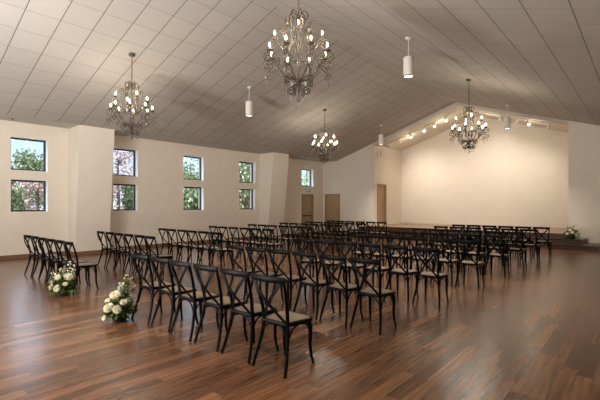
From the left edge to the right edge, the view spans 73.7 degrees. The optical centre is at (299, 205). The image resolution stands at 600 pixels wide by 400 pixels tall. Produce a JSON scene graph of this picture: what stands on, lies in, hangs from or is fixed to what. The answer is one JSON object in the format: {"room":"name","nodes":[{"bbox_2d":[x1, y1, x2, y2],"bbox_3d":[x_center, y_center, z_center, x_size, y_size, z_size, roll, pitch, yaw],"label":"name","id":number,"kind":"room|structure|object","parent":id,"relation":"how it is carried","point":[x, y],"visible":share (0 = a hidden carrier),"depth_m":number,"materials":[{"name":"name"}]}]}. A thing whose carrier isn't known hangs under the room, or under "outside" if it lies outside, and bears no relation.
{"room":"event hall","nodes":[
{"label":"event hall","id":0,"kind":"room"},
{"bbox_2d":[57,289,70,295],"bbox_3d":[-4.105,1.511,6.952,0.214,0.098,0.211,0,0,-31],"label":"bowl","id":1,"kind":"object","parent":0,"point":[66,293],"depth_m":6.87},
{"bbox_2d":[112,313,127,321],"bbox_3d":[-2.447,1.511,5.429,0.214,0.098,0.211,0,0,-23],"label":"bowl","id":2,"kind":"object","parent":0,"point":[121,319],"depth_m":5.35,"materials":[{"name":"black"}]},
{"bbox_2d":[0,120,322,255],"bbox_3d":[-6.133,-0.450,14.547,0.350,4.020,22.300,0,0,41],"label":"wall","id":3,"kind":"structure","parent":0,"point":[160,181],"depth_m":15.10,"materials":[{"name":"paint"}]},
{"bbox_2d":[10,136,47,171],"bbox_3d":[-8.200,-1.530,12.078,0.232,0.980,0.960,0,0,41],"label":"window","id":4,"kind":"structure","parent":3,"relation":"in","point":[45,142],"depth_m":12.36,"materials":[{"name":"paint"}]},
{"bbox_2d":[10,179,47,211],"bbox_3d":[-8.200,-0.290,12.078,0.232,0.960,0.960,0,0,41],"label":"window","id":5,"kind":"structure","parent":3,"relation":"in","point":[45,183],"depth_m":12.32,"materials":[{"name":"paint"}]},
{"bbox_2d":[113,183,137,210],"bbox_3d":[-6.280,-0.290,14.285,0.232,0.960,0.890,0,0,41],"label":"window","id":6,"kind":"structure","parent":3,"relation":"in","point":[135,186],"depth_m":14.57,"materials":[{"name":"paint"}]},
{"bbox_2d":[113,147,137,176],"bbox_3d":[-6.280,-1.530,14.285,0.232,0.980,0.890,0,0,41],"label":"window","id":7,"kind":"structure","parent":3,"relation":"in","point":[135,152],"depth_m":14.59,"materials":[{"name":"paint"}]},
{"bbox_2d":[0,231,320,259],"bbox_3d":[-5.794,1.502,14.253,0.548,0.115,22.300,0,0,41],"label":"baseboard","id":8,"kind":"structure","parent":3,"relation":"attached to","point":[241,238],"depth_m":12.91,"materials":[{"name":"brown wood"}]},
{"bbox_2d":[183,155,203,180],"bbox_3d":[-4.429,-1.530,16.412,0.232,0.980,0.970,0,0,41],"label":"window","id":9,"kind":"structure","parent":3,"relation":"in","point":[201,159],"depth_m":16.75,"materials":[{"name":"paint"}]},
{"bbox_2d":[183,186,203,209],"bbox_3d":[-4.429,-0.290,16.412,0.232,0.960,0.970,0,0,41],"label":"window","id":10,"kind":"structure","parent":3,"relation":"in","point":[201,189],"depth_m":16.75,"materials":[{"name":"paint"}]},
{"bbox_2d":[239,189,254,209],"bbox_3d":[-2.526,-0.290,18.600,0.232,0.960,1.010,0,0,41],"label":"window","id":11,"kind":"structure","parent":3,"relation":"in","point":[252,190],"depth_m":18.94,"materials":[{"name":"paint"}]},
{"bbox_2d":[239,161,254,182],"bbox_3d":[-2.526,-1.530,18.600,0.232,0.980,1.010,0,0,41],"label":"window","id":12,"kind":"structure","parent":3,"relation":"in","point":[251,163],"depth_m":18.94,"materials":[{"name":"paint"}]},
{"bbox_2d":[302,194,313,233],"bbox_3d":[0.350,0.470,21.858,0.195,2.180,1.000,0,0,41],"label":"door","id":13,"kind":"structure","parent":3,"relation":"in","point":[307,199],"depth_m":21.94,"materials":[{"name":"paint"}]},
{"bbox_2d":[0,0,599,160],"bbox_3d":[-0.357,-3.597,9.523,13.060,2.275,22.300,0,0,41],"label":"ceiling","id":14,"kind":"structure","parent":0,"point":[195,62],"depth_m":10.16,"materials":[{"name":"tile"}]},
{"bbox_2d":[106,52,156,140],"bbox_3d":[-4.068,-2.604,9.676,1.053,2.148,1.053,0,0,5],"label":"chandelier","id":15,"kind":"object","parent":14,"relation":"hanging from","point":[131,126],"visible":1,"depth_m":9.62,"materials":[{"name":"brown metal"}]},
{"bbox_2d":[0,113,332,161],"bbox_3d":[-5.774,-2.520,14.236,1.300,0.120,22.300,0,0,41],"label":"soffit","id":16,"kind":"structure","parent":14,"relation":"attached to","point":[7,117],"depth_m":14.47,"materials":[{"name":"paint"}]},
{"bbox_2d":[245,86,252,116],"bbox_3d":[-1.581,-3.243,12.443,0.228,0.910,0.228,0,0,41],"label":"pendant light","id":17,"kind":"object","parent":14,"relation":"hanging from","point":[249,104],"visible":1,"depth_m":12.36,"materials":[{"name":"metal"}]},
{"bbox_2d":[263,0,333,101],"bbox_3d":[-0.023,-2.675,6.144,1.053,2.290,1.053,0,0,45],"label":"chandelier","id":18,"kind":"object","parent":14,"relation":"hanging from","point":[298,81],"visible":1,"depth_m":6.10,"materials":[{"name":"brown metal"}]},
{"bbox_2d":[310,109,338,162],"bbox_3d":[0.946,-2.614,15.348,1.053,2.168,1.053,0,0,41],"label":"chandelier","id":19,"kind":"object","parent":14,"relation":"hanging from","point":[323,140],"visible":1,"depth_m":15.31,"materials":[{"name":"brown metal"}]},
{"bbox_2d":[403,37,413,77],"bbox_3d":[2.471,-3.388,9.117,0.228,0.910,0.228,0,0,41],"label":"pendant light","id":20,"kind":"object","parent":14,"relation":"hanging from","point":[408,61],"visible":0.98,"depth_m":9.03,"materials":[{"name":"metal"}]},
{"bbox_2d":[449,79,488,152],"bbox_3d":[5.094,-2.680,12.071,1.053,2.300,1.053,0,0,-34],"label":"chandelier","id":21,"kind":"object","parent":14,"relation":"hanging from","point":[467,117],"visible":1,"depth_m":12.02,"materials":[{"name":"brown metal"}]},
{"bbox_2d":[504,105,510,128],"bbox_3d":[7.812,-3.348,15.074,0.228,0.910,0.228,0,0,41],"label":"pendant light","id":22,"kind":"object","parent":14,"relation":"hanging from","point":[507,120],"visible":0.98,"depth_m":14.99,"materials":[{"name":"metal"}]},
{"bbox_2d":[0,234,599,399],"bbox_3d":[-0.479,1.610,9.497,15.510,0.100,22.500,0,0,41],"label":"floor","id":23,"kind":"structure","parent":0,"point":[532,332],"depth_m":4.66,"materials":[{"name":"brown wood"}]},
{"bbox_2d":[23,235,52,276],"bbox_3d":[-5.940,1.107,9.062,0.455,0.914,0.507,0,0,40],"label":"chair","id":24,"kind":"object","parent":23,"relation":"on","point":[34,254],"visible":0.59,"depth_m":8.92,"materials":[{"name":"black wood"}]},
{"bbox_2d":[31,236,59,277],"bbox_3d":[-5.559,1.107,8.750,0.455,0.914,0.507,0,0,42],"label":"chair","id":25,"kind":"object","parent":23,"relation":"on","point":[39,256],"visible":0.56,"depth_m":8.64,"materials":[{"name":"black wood"}]},
{"bbox_2d":[37,237,66,281],"bbox_3d":[-5.200,1.107,8.407,0.455,0.914,0.507,0,0,41],"label":"chair","id":26,"kind":"object","parent":23,"relation":"on","point":[46,258],"visible":0.69,"depth_m":8.24,"materials":[{"name":"black wood"}]},
{"bbox_2d":[46,238,77,283],"bbox_3d":[-4.819,1.107,8.078,0.455,0.914,0.507,0,0,41],"label":"chair","id":27,"kind":"object","parent":23,"relation":"on","point":[48,240],"visible":0.59,"depth_m":7.93,"materials":[{"name":"black wood"}]},
{"bbox_2d":[46,261,81,295],"bbox_3d":[-4.111,1.265,6.945,0.488,0.590,0.502,0,0,21],"label":"flower arrangement","id":28,"kind":"object","parent":23,"relation":"on","point":[63,286],"visible":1,"depth_m":6.88,"materials":[{"name":"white plant"}]},
{"bbox_2d":[55,239,88,284],"bbox_3d":[-4.443,1.107,7.760,0.455,0.914,0.507,0,0,41],"label":"chair","id":29,"kind":"object","parent":23,"relation":"on","point":[65,262],"visible":0.63,"depth_m":7.70,"materials":[{"name":"black wood"}]},
{"bbox_2d":[63,241,98,292],"bbox_3d":[-4.081,1.107,7.432,0.455,0.914,0.507,0,0,42],"label":"chair","id":30,"kind":"object","parent":23,"relation":"on","point":[87,265],"visible":0.85,"depth_m":7.35,"materials":[{"name":"black wood"}]},
{"bbox_2d":[68,125,114,251],"bbox_3d":[-6.715,-0.450,12.887,0.950,4.020,1.050,0,0,41],"label":"wall pier","id":31,"kind":"object","parent":23,"relation":"on","point":[90,148],"visible":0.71,"depth_m":12.65,"materials":[{"name":"paint"}]},
{"bbox_2d":[97,231,121,267],"bbox_3d":[-4.945,1.107,10.348,0.455,0.914,0.507,0,0,42],"label":"chair","id":32,"kind":"object","parent":23,"relation":"on","point":[107,248],"visible":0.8,"depth_m":10.22,"materials":[{"name":"black wood"}]},
{"bbox_2d":[105,232,130,269],"bbox_3d":[-4.563,1.107,10.027,0.455,0.914,0.507,0,0,41],"label":"chair","id":33,"kind":"object","parent":23,"relation":"on","point":[106,233],"visible":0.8,"depth_m":9.92,"materials":[{"name":"black wood"}]},
{"bbox_2d":[99,274,139,321],"bbox_3d":[-2.451,1.252,5.428,0.485,0.616,0.461,0,0,-4],"label":"flower arrangement","id":34,"kind":"object","parent":23,"relation":"on","point":[119,310],"visible":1,"depth_m":5.36,"materials":[{"name":"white plant"}]},
{"bbox_2d":[114,233,139,271],"bbox_3d":[-4.197,1.107,9.690,0.455,0.914,0.507,0,0,41],"label":"chair","id":35,"kind":"object","parent":23,"relation":"on","point":[123,251],"visible":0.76,"depth_m":9.53,"materials":[{"name":"black wood"}]},
{"bbox_2d":[124,233,148,273],"bbox_3d":[-3.820,1.107,9.373,0.455,0.914,0.507,0,0,41],"label":"chair","id":36,"kind":"object","parent":23,"relation":"on","point":[125,235],"visible":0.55,"depth_m":9.22,"materials":[{"name":"black wood"}]},
{"bbox_2d":[134,234,162,275],"bbox_3d":[-3.437,1.107,9.054,0.455,0.914,0.507,0,0,41],"label":"chair","id":37,"kind":"object","parent":23,"relation":"on","point":[135,236],"visible":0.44,"depth_m":8.91,"materials":[{"name":"black wood"}]},
{"bbox_2d":[130,253,175,323],"bbox_3d":[-2.030,1.107,5.537,0.455,0.914,0.507,0,0,40],"label":"chair","id":38,"kind":"object","parent":23,"relation":"on","point":[153,285],"visible":0.75,"depth_m":5.38,"materials":[{"name":"black wood"}]},
{"bbox_2d":[144,236,173,279],"bbox_3d":[-3.084,1.107,8.712,0.455,0.914,0.507,0,0,41],"label":"chair","id":39,"kind":"object","parent":23,"relation":"on","point":[153,238],"visible":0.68,"depth_m":8.59,"materials":[{"name":"black wood"}]},
{"bbox_2d":[158,228,179,257],"bbox_3d":[-3.809,1.107,11.629,0.455,0.914,0.507,0,0,40],"label":"chair","id":40,"kind":"object","parent":23,"relation":"on","point":[168,243],"visible":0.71,"depth_m":11.47,"materials":[{"name":"black wood"}]},
{"bbox_2d":[150,256,198,331],"bbox_3d":[-1.645,1.107,5.211,0.455,0.914,0.507,0,0,42],"label":"chair","id":41,"kind":"object","parent":23,"relation":"on","point":[172,291],"visible":0.7,"depth_m":5.06,"materials":[{"name":"black wood"}]},
{"bbox_2d":[167,229,189,260],"bbox_3d":[-3.442,1.107,11.285,0.455,0.914,0.507,0,0,41],"label":"chair","id":42,"kind":"object","parent":23,"relation":"on","point":[177,244],"visible":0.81,"depth_m":11.12,"materials":[{"name":"black wood"}]},
{"bbox_2d":[177,229,199,261],"bbox_3d":[-3.066,1.107,10.982,0.455,0.914,0.507,0,0,40],"label":"chair","id":43,"kind":"object","parent":23,"relation":"on","point":[178,230],"visible":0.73,"depth_m":10.83,"materials":[{"name":"black wood"}]},
{"bbox_2d":[169,259,218,341],"bbox_3d":[-1.286,1.107,4.868,0.455,0.914,0.507,0,0,42],"label":"chair","id":44,"kind":"object","parent":23,"relation":"on","point":[195,296],"visible":0.8,"depth_m":4.72,"materials":[{"name":"black wood"}]},
{"bbox_2d":[187,230,210,263],"bbox_3d":[-2.704,1.107,10.639,0.455,0.914,0.507,0,0,42],"label":"chair","id":45,"kind":"object","parent":23,"relation":"on","point":[196,247],"visible":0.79,"depth_m":10.50,"materials":[{"name":"black wood"}]},
{"bbox_2d":[198,231,220,265],"bbox_3d":[-2.326,1.107,10.322,0.455,0.914,0.507,0,0,41],"label":"chair","id":46,"kind":"object","parent":23,"relation":"on","point":[210,248],"visible":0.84,"depth_m":10.17,"materials":[{"name":"black wood"}]},
{"bbox_2d":[193,263,247,351],"bbox_3d":[-0.908,1.107,4.557,0.455,0.914,0.507,0,0,42],"label":"chair","id":47,"kind":"object","parent":23,"relation":"on","point":[222,302],"visible":0.91,"depth_m":4.42,"materials":[{"name":"black wood"}]},
{"bbox_2d":[209,232,233,266],"bbox_3d":[-1.960,1.107,9.986,0.455,0.914,0.507,0,0,41],"label":"chair","id":48,"kind":"object","parent":23,"relation":"on","point":[221,250],"visible":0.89,"depth_m":9.84,"materials":[{"name":"black wood"}]},
{"bbox_2d":[218,226,237,255],"bbox_3d":[-2.275,1.107,12.618,0.455,0.914,0.507,0,0,42],"label":"chair","id":49,"kind":"object","parent":23,"relation":"on","point":[229,241],"visible":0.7,"depth_m":12.46,"materials":[{"name":"black wood"}]},
{"bbox_2d":[228,227,247,253],"bbox_3d":[-1.893,1.107,12.300,0.455,0.914,0.507,0,0,42],"label":"chair","id":50,"kind":"object","parent":23,"relation":"on","point":[239,241],"visible":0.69,"depth_m":12.15,"materials":[{"name":"black wood"}]},
{"bbox_2d":[225,244,261,299],"bbox_3d":[-0.944,1.107,6.731,0.455,0.914,0.507,0,0,40],"label":"chair","id":51,"kind":"object","parent":23,"relation":"on","point":[241,248],"visible":0.59,"depth_m":6.57,"materials":[{"name":"black wood"}]},
{"bbox_2d":[220,267,278,363],"bbox_3d":[-0.536,1.107,4.234,0.455,0.914,0.507,0,0,41],"label":"chair","id":52,"kind":"object","parent":23,"relation":"on","point":[252,309],"visible":0.91,"depth_m":4.10,"materials":[{"name":"black wood"}]},
{"bbox_2d":[239,227,259,257],"bbox_3d":[-1.506,1.107,11.974,0.455,0.914,0.507,0,0,42],"label":"chair","id":53,"kind":"object","parent":23,"relation":"on","point":[250,242],"visible":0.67,"depth_m":11.83,"materials":[{"name":"black wood"}]},
{"bbox_2d":[250,228,270,259],"bbox_3d":[-1.147,1.107,11.650,0.455,0.914,0.507,0,0,41],"label":"chair","id":54,"kind":"object","parent":23,"relation":"on","point":[261,244],"visible":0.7,"depth_m":11.51,"materials":[{"name":"black wood"}]},
{"bbox_2d":[245,246,283,304],"bbox_3d":[-0.567,1.107,6.398,0.455,0.914,0.507,0,0,40],"label":"chair","id":55,"kind":"object","parent":23,"relation":"on","point":[266,273],"visible":0.65,"depth_m":6.26,"materials":[{"name":"black wood"}]},
{"bbox_2d":[262,229,282,260],"bbox_3d":[-0.769,1.107,11.341,0.455,0.914,0.507,0,0,40],"label":"chair","id":56,"kind":"object","parent":23,"relation":"on","point":[274,244],"visible":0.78,"depth_m":11.22,"materials":[{"name":"black wood"}]},
{"bbox_2d":[259,152,288,235],"bbox_3d":[-1.235,-0.450,19.187,0.950,4.020,1.050,0,0,41],"label":"wall pier","id":57,"kind":"object","parent":23,"relation":"on","point":[273,167],"visible":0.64,"depth_m":18.92,"materials":[{"name":"paint"}]},
{"bbox_2d":[267,225,284,249],"bbox_3d":[-0.803,1.107,13.533,0.455,0.914,0.507,0,0,40],"label":"chair","id":58,"kind":"object","parent":23,"relation":"on","point":[268,226],"visible":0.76,"depth_m":13.39,"materials":[{"name":"black wood"}]},
{"bbox_2d":[251,273,314,378],"bbox_3d":[-0.169,1.107,3.900,0.455,0.914,0.507,0,0,41],"label":"chair","id":59,"kind":"object","parent":23,"relation":"on","point":[285,319],"visible":1,"depth_m":3.80,"materials":[{"name":"black wood"}]},
{"bbox_2d":[267,249,307,310],"bbox_3d":[-0.190,1.107,6.080,0.455,0.914,0.507,0,0,40],"label":"chair","id":60,"kind":"object","parent":23,"relation":"on","point":[290,278],"visible":0.76,"depth_m":5.92,"materials":[{"name":"black wood"}]},
{"bbox_2d":[278,225,296,250],"bbox_3d":[-0.409,1.107,13.216,0.455,0.914,0.507,0,0,40],"label":"chair","id":61,"kind":"object","parent":23,"relation":"on","point":[279,226],"visible":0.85,"depth_m":13.10,"materials":[{"name":"black wood"}]},
{"bbox_2d":[289,226,307,252],"bbox_3d":[-0.036,1.107,12.887,0.455,0.914,0.507,0,0,42],"label":"chair","id":62,"kind":"object","parent":23,"relation":"on","point":[290,227],"visible":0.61,"depth_m":12.75,"materials":[{"name":"black wood"}]},
{"bbox_2d":[295,238,324,283],"bbox_3d":[0.204,1.107,7.973,0.455,0.914,0.507,0,0,41],"label":"chair","id":63,"kind":"object","parent":23,"relation":"on","point":[296,239],"visible":0.59,"depth_m":7.84,"materials":[{"name":"black wood"}]},
{"bbox_2d":[301,226,319,252],"bbox_3d":[0.327,1.107,12.555,0.455,0.914,0.507,0,0,42],"label":"chair","id":64,"kind":"object","parent":23,"relation":"on","point":[302,227],"visible":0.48,"depth_m":12.45,"materials":[{"name":"black wood"}]},
{"bbox_2d":[292,251,334,319],"bbox_3d":[0.194,1.107,5.753,0.455,0.914,0.507,0,0,42],"label":"chair","id":65,"kind":"object","parent":23,"relation":"on","point":[316,282],"visible":0.91,"depth_m":5.63,"materials":[{"name":"black wood"}]},
{"bbox_2d":[320,224,336,250],"bbox_3d":[1.007,1.107,14.060,0.455,0.914,0.507,0,0,41],"label":"chair","id":66,"kind":"object","parent":23,"relation":"on","point":[328,237],"visible":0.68,"depth_m":13.92,"materials":[{"name":"black wood"}]},
{"bbox_2d":[314,240,344,282],"bbox_3d":[0.572,1.107,7.660,0.455,0.914,0.507,0,0,41],"label":"chair","id":67,"kind":"object","parent":23,"relation":"on","point":[328,263],"visible":0.72,"depth_m":7.53,"materials":[{"name":"black wood"}]},
{"bbox_2d":[331,225,348,251],"bbox_3d":[1.388,1.107,13.742,0.455,0.914,0.507,0,0,42],"label":"chair","id":68,"kind":"object","parent":23,"relation":"on","point":[339,226],"visible":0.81,"depth_m":13.63,"materials":[{"name":"black wood"}]},
{"bbox_2d":[318,254,363,326],"bbox_3d":[0.559,1.107,5.425,0.455,0.914,0.507,0,0,42],"label":"chair","id":69,"kind":"object","parent":23,"relation":"on","point":[341,287],"visible":0.92,"depth_m":5.31,"materials":[{"name":"black wood"}]},
{"bbox_2d":[334,241,366,293],"bbox_3d":[0.939,1.107,7.332,0.455,0.914,0.507,0,0,40],"label":"chair","id":70,"kind":"object","parent":23,"relation":"on","point":[337,243],"visible":0.65,"depth_m":7.22,"materials":[{"name":"black wood"}]},
{"bbox_2d":[347,234,372,272],"bbox_3d":[1.398,1.107,9.293,0.455,0.914,0.507,0,0,42],"label":"chair","id":71,"kind":"object","parent":23,"relation":"on","point":[358,253],"visible":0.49,"depth_m":9.17,"materials":[{"name":"black wood"}]},
{"bbox_2d":[349,257,396,334],"bbox_3d":[0.933,1.107,5.099,0.455,0.914,0.507,0,0,41],"label":"chair","id":72,"kind":"object","parent":23,"relation":"on","point":[371,292],"visible":1,"depth_m":5.00,"materials":[{"name":"black wood"}]},
{"bbox_2d":[358,243,391,289],"bbox_3d":[1.323,1.107,7.014,0.455,0.914,0.507,0,0,42],"label":"chair","id":73,"kind":"object","parent":23,"relation":"on","point":[376,246],"visible":0.67,"depth_m":6.90,"materials":[{"name":"black wood"}]},
{"bbox_2d":[365,235,391,276],"bbox_3d":[1.775,1.107,8.978,0.455,0.914,0.507,0,0,42],"label":"chair","id":74,"kind":"object","parent":23,"relation":"on","point":[383,254],"visible":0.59,"depth_m":8.82,"materials":[{"name":"black wood"}]},
{"bbox_2d":[384,230,406,264],"bbox_3d":[2.525,1.107,10.532,0.455,0.914,0.507,0,0,41],"label":"chair","id":75,"kind":"object","parent":23,"relation":"on","point":[386,232],"visible":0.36,"depth_m":10.36,"materials":[{"name":"black wood"}]},
{"bbox_2d":[386,236,412,279],"bbox_3d":[2.159,1.107,8.663,0.455,0.914,0.507,0,0,40],"label":"chair","id":76,"kind":"object","parent":23,"relation":"on","point":[388,238],"visible":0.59,"depth_m":8.53,"materials":[{"name":"black wood"}]},
{"bbox_2d":[383,245,418,302],"bbox_3d":[1.695,1.107,6.688,0.455,0.914,0.507,0,0,41],"label":"chair","id":77,"kind":"object","parent":23,"relation":"on","point":[398,271],"visible":0.95,"depth_m":6.57,"materials":[{"name":"black wood"}]},
{"bbox_2d":[401,231,423,265],"bbox_3d":[2.877,1.107,10.191,0.455,0.914,0.507,0,0,41],"label":"chair","id":78,"kind":"object","parent":23,"relation":"on","point":[402,232],"visible":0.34,"depth_m":10.08,"materials":[{"name":"black wood"}]},
{"bbox_2d":[406,237,434,282],"bbox_3d":[2.514,1.107,8.322,0.455,0.914,0.507,0,0,40],"label":"chair","id":79,"kind":"object","parent":23,"relation":"on","point":[408,239],"visible":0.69,"depth_m":8.21,"materials":[{"name":"black wood"}]},
{"bbox_2d":[412,247,448,307],"bbox_3d":[2.084,1.107,6.374,0.455,0.914,0.507,0,0,40],"label":"chair","id":80,"kind":"object","parent":23,"relation":"on","point":[424,274],"visible":1,"depth_m":6.27,"materials":[{"name":"black wood"}]},
{"bbox_2d":[420,232,443,268],"bbox_3d":[3.268,1.107,9.871,0.455,0.914,0.507,0,0,42],"label":"chair","id":81,"kind":"object","parent":23,"relation":"on","point":[421,233],"visible":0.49,"depth_m":9.75,"materials":[{"name":"black wood"}]},
{"bbox_2d":[430,238,458,285],"bbox_3d":[2.898,1.107,8.005,0.455,0.914,0.507,0,0,41],"label":"chair","id":82,"kind":"object","parent":23,"relation":"on","point":[432,240],"visible":0.92,"depth_m":7.87,"materials":[{"name":"black wood"}]},
{"bbox_2d":[439,233,463,268],"bbox_3d":[3.633,1.107,9.539,0.455,0.914,0.507,0,0,42],"label":"chair","id":83,"kind":"object","parent":23,"relation":"on","point":[454,251],"visible":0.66,"depth_m":9.44,"materials":[{"name":"black wood"}]},
{"bbox_2d":[445,229,466,260],"bbox_3d":[4.318,1.107,11.040,0.455,0.914,0.507,0,0,42],"label":"chair","id":84,"kind":"object","parent":23,"relation":"on","point":[446,230],"visible":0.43,"depth_m":10.92,"materials":[{"name":"black wood"}]},
{"bbox_2d":[454,240,484,289],"bbox_3d":[3.267,1.107,7.687,0.455,0.914,0.507,0,0,40],"label":"chair","id":85,"kind":"object","parent":23,"relation":"on","point":[464,263],"visible":1,"depth_m":7.58,"materials":[{"name":"black wood"}]},
{"bbox_2d":[340,232,599,251],"bbox_3d":[6.451,1.470,17.471,10.730,0.180,1.370,0,0,41],"label":"step","id":86,"kind":"structure","parent":23,"relation":"on","point":[595,247],"depth_m":14.16,"materials":[{"name":"brown wood"}]},
{"bbox_2d":[350,228,586,244],"bbox_3d":[6.561,1.292,17.574,9.760,0.175,1.070,0,0,41],"label":"step","id":87,"kind":"structure","parent":86,"relation":"on","point":[577,241],"depth_m":14.65,"materials":[{"name":"brown wood"}]},
{"bbox_2d":[563,225,580,238],"bbox_3d":[9.735,0.950,14.332,0.516,0.510,0.562,0,0,-33],"label":"flower arrangement","id":88,"kind":"object","parent":87,"relation":"on","point":[569,231],"visible":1,"depth_m":14.26,"materials":[{"name":"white plant"}]},
{"bbox_2d":[460,234,485,274],"bbox_3d":[4.000,1.107,9.227,0.455,0.914,0.507,0,0,42],"label":"chair","id":89,"kind":"object","parent":23,"relation":"on","point":[461,235],"visible":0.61,"depth_m":9.12,"materials":[{"name":"black wood"}]},
{"bbox_2d":[464,230,485,261],"bbox_3d":[4.710,1.107,10.730,0.455,0.914,0.507,0,0,40],"label":"chair","id":90,"kind":"object","parent":23,"relation":"on","point":[465,231],"visible":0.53,"depth_m":10.58,"materials":[{"name":"black wood"}]},
{"bbox_2d":[484,231,505,266],"bbox_3d":[5.082,1.107,10.404,0.455,0.914,0.507,0,0,41],"label":"chair","id":91,"kind":"object","parent":23,"relation":"on","point":[498,248],"visible":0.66,"depth_m":10.25,"materials":[{"name":"black wood"}]},
{"bbox_2d":[483,235,509,277],"bbox_3d":[4.382,1.107,8.901,0.455,0.914,0.507,0,0,42],"label":"chair","id":92,"kind":"object","parent":23,"relation":"on","point":[485,237],"visible":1,"depth_m":8.79,"materials":[{"name":"black wood"}]},
{"bbox_2d":[501,228,520,260],"bbox_3d":[6.071,1.107,11.487,0.455,0.914,0.507,0,0,40],"label":"chair","id":93,"kind":"object","parent":23,"relation":"on","point":[502,229],"visible":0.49,"depth_m":11.34,"materials":[{"name":"black wood"}]},
{"bbox_2d":[504,231,526,268],"bbox_3d":[5.436,1.107,10.070,0.455,0.914,0.507,0,0,42],"label":"chair","id":94,"kind":"object","parent":23,"relation":"on","point":[509,249],"visible":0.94,"depth_m":9.96,"materials":[{"name":"black wood"}]},
{"bbox_2d":[515,226,532,255],"bbox_3d":[7.059,1.107,12.583,0.455,0.914,0.507,0,0,40],"label":"chair","id":95,"kind":"object","parent":23,"relation":"on","point":[516,227],"visible":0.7,"depth_m":12.43,"materials":[{"name":"black wood"}]},
{"bbox_2d":[520,229,540,262],"bbox_3d":[6.436,1.107,11.170,0.455,0.914,0.507,0,0,40],"label":"chair","id":96,"kind":"object","parent":23,"relation":"on","point":[525,245],"visible":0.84,"depth_m":11.03,"materials":[{"name":"black wood"}]},
{"bbox_2d":[533,227,551,257],"bbox_3d":[7.439,1.107,12.253,0.455,0.914,0.507,0,0,41],"label":"chair","id":97,"kind":"object","parent":23,"relation":"on","point":[547,228],"visible":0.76,"depth_m":12.11,"materials":[{"name":"black wood"}]},
{"bbox_2d":[375,146,400,224],"bbox_3d":[4.808,-0.796,21.996,0.200,4.712,2.900,0,0,41],"label":"wall","id":98,"kind":"structure","parent":0,"point":[387,166],"depth_m":22.05,"materials":[{"name":"paint"}]},
{"bbox_2d":[377,184,385,224],"bbox_3d":[4.293,-0.055,21.377,0.195,2.170,0.970,0,0,41],"label":"door","id":99,"kind":"structure","parent":98,"relation":"in","point":[381,188],"depth_m":21.48,"materials":[{"name":"paint"}]},
{"bbox_2d":[323,103,599,242],"bbox_3d":[6.895,-1.527,18.125,15.310,6.175,0.200,0,0,41],"label":"wall","id":100,"kind":"structure","parent":0,"point":[583,138],"depth_m":15.82,"materials":[{"name":"paint"}]},
{"bbox_2d":[325,194,339,232],"bbox_3d":[1.859,0.460,22.461,1.040,2.200,0.169,0,0,41],"label":"door","id":101,"kind":"structure","parent":100,"relation":"in","point":[332,201],"depth_m":22.47,"materials":[{"name":"paint"}]},
{"bbox_2d":[366,223,567,238],"bbox_3d":[7.745,1.295,18.797,8.430,0.530,3.870,0,0,41],"label":"floor","id":102,"kind":"structure","parent":0,"point":[554,232],"depth_m":18.00,"materials":[{"name":"brown wood"}]},
{"bbox_2d":[376,106,567,150],"bbox_3d":[8.129,-3.832,19.239,8.830,1.565,3.100,0,0,41],"label":"ceiling","id":103,"kind":"structure","parent":0,"point":[441,125],"depth_m":19.91,"materials":[{"name":"paint"}]},
{"bbox_2d":[401,116,567,227],"bbox_3d":[9.081,-1.488,20.333,8.830,6.095,0.200,0,0,41],"label":"wall","id":104,"kind":"structure","parent":0,"point":[517,175],"depth_m":19.90,"materials":[{"name":"paint"}]},
{"bbox_2d":[404,223,566,228],"bbox_3d":[9.010,1.005,20.252,8.430,0.050,0.015,0,0,41],"label":"baseboard","id":105,"kind":"structure","parent":104,"relation":"attached to","point":[404,223],"depth_m":20.80,"materials":[{"name":"paint"}]},
{"label":"outside","id":106,"kind":"structure","parent":0,"visible":0},
{"bbox_3d":[-34.274,1.960,62.956,105.640,0.200,170.000,0,0,41],"label":"ground","id":107,"kind":"structure","parent":106,"visible":0},
{"bbox_2d":[11,186,26,209],"bbox_3d":[-10.765,0.668,15.113,1.099,2.797,0.886,0,0,-13],"label":"tree","id":108,"kind":"object","parent":107,"relation":"on","point":[17,201],"visible":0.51,"depth_m":14.99,"materials":[{"name":"green plant"}]},
{"bbox_2d":[11,147,42,208],"bbox_3d":[-17.570,-0.896,25.543,3.409,5.524,3.471,0,0,41],"label":"tree","id":109,"kind":"object","parent":107,"relation":"on","point":[32,164],"visible":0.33,"depth_m":25.19,"materials":[{"name":"green plant"}]},
{"bbox_2d":[11,181,42,209],"bbox_3d":[-11.556,0.191,17.775,2.202,3.351,2.337,0,0,41],"label":"tree","id":110,"kind":"object","parent":107,"relation":"on","point":[38,186],"visible":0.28,"depth_m":17.58,"materials":[{"name":"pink plant"}]},
{"bbox_2d":[113,150,132,208],"bbox_3d":[-9.107,-0.768,19.992,3.445,5.267,2.771,0,0,-2],"label":"tree","id":111,"kind":"object","parent":107,"relation":"on","point":[118,205],"visible":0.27,"depth_m":19.96,"materials":[{"name":"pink plant"}]},
{"bbox_2d":[120,186,132,208],"bbox_3d":[-7.537,0.253,17.968,0.947,3.227,0.942,0,0,-8],"label":"tree","id":112,"kind":"object","parent":107,"relation":"on","point":[127,199],"visible":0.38,"depth_m":17.68,"materials":[{"name":"green plant"}]},
{"bbox_2d":[183,188,198,208],"bbox_3d":[-5.775,0.337,20.683,1.686,3.059,1.609,0,0,-26],"label":"tree","id":113,"kind":"object","parent":107,"relation":"on","point":[190,199],"visible":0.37,"depth_m":20.46,"materials":[{"name":"green plant"}]},
{"bbox_2d":[183,158,198,201],"bbox_3d":[-6.427,-1.047,25.958,4.120,5.824,3.688,0,0,-13],"label":"tree","id":114,"kind":"object","parent":107,"relation":"on","point":[186,172],"visible":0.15,"depth_m":24.91,"materials":[{"name":"green plant"}]},
{"bbox_2d":[239,163,249,207],"bbox_3d":[-3.679,-0.530,24.223,2.672,4.790,2.895,0,0,-27],"label":"tree","id":115,"kind":"object","parent":107,"relation":"on","point":[244,174],"visible":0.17,"depth_m":23.53,"materials":[{"name":"green plant"}]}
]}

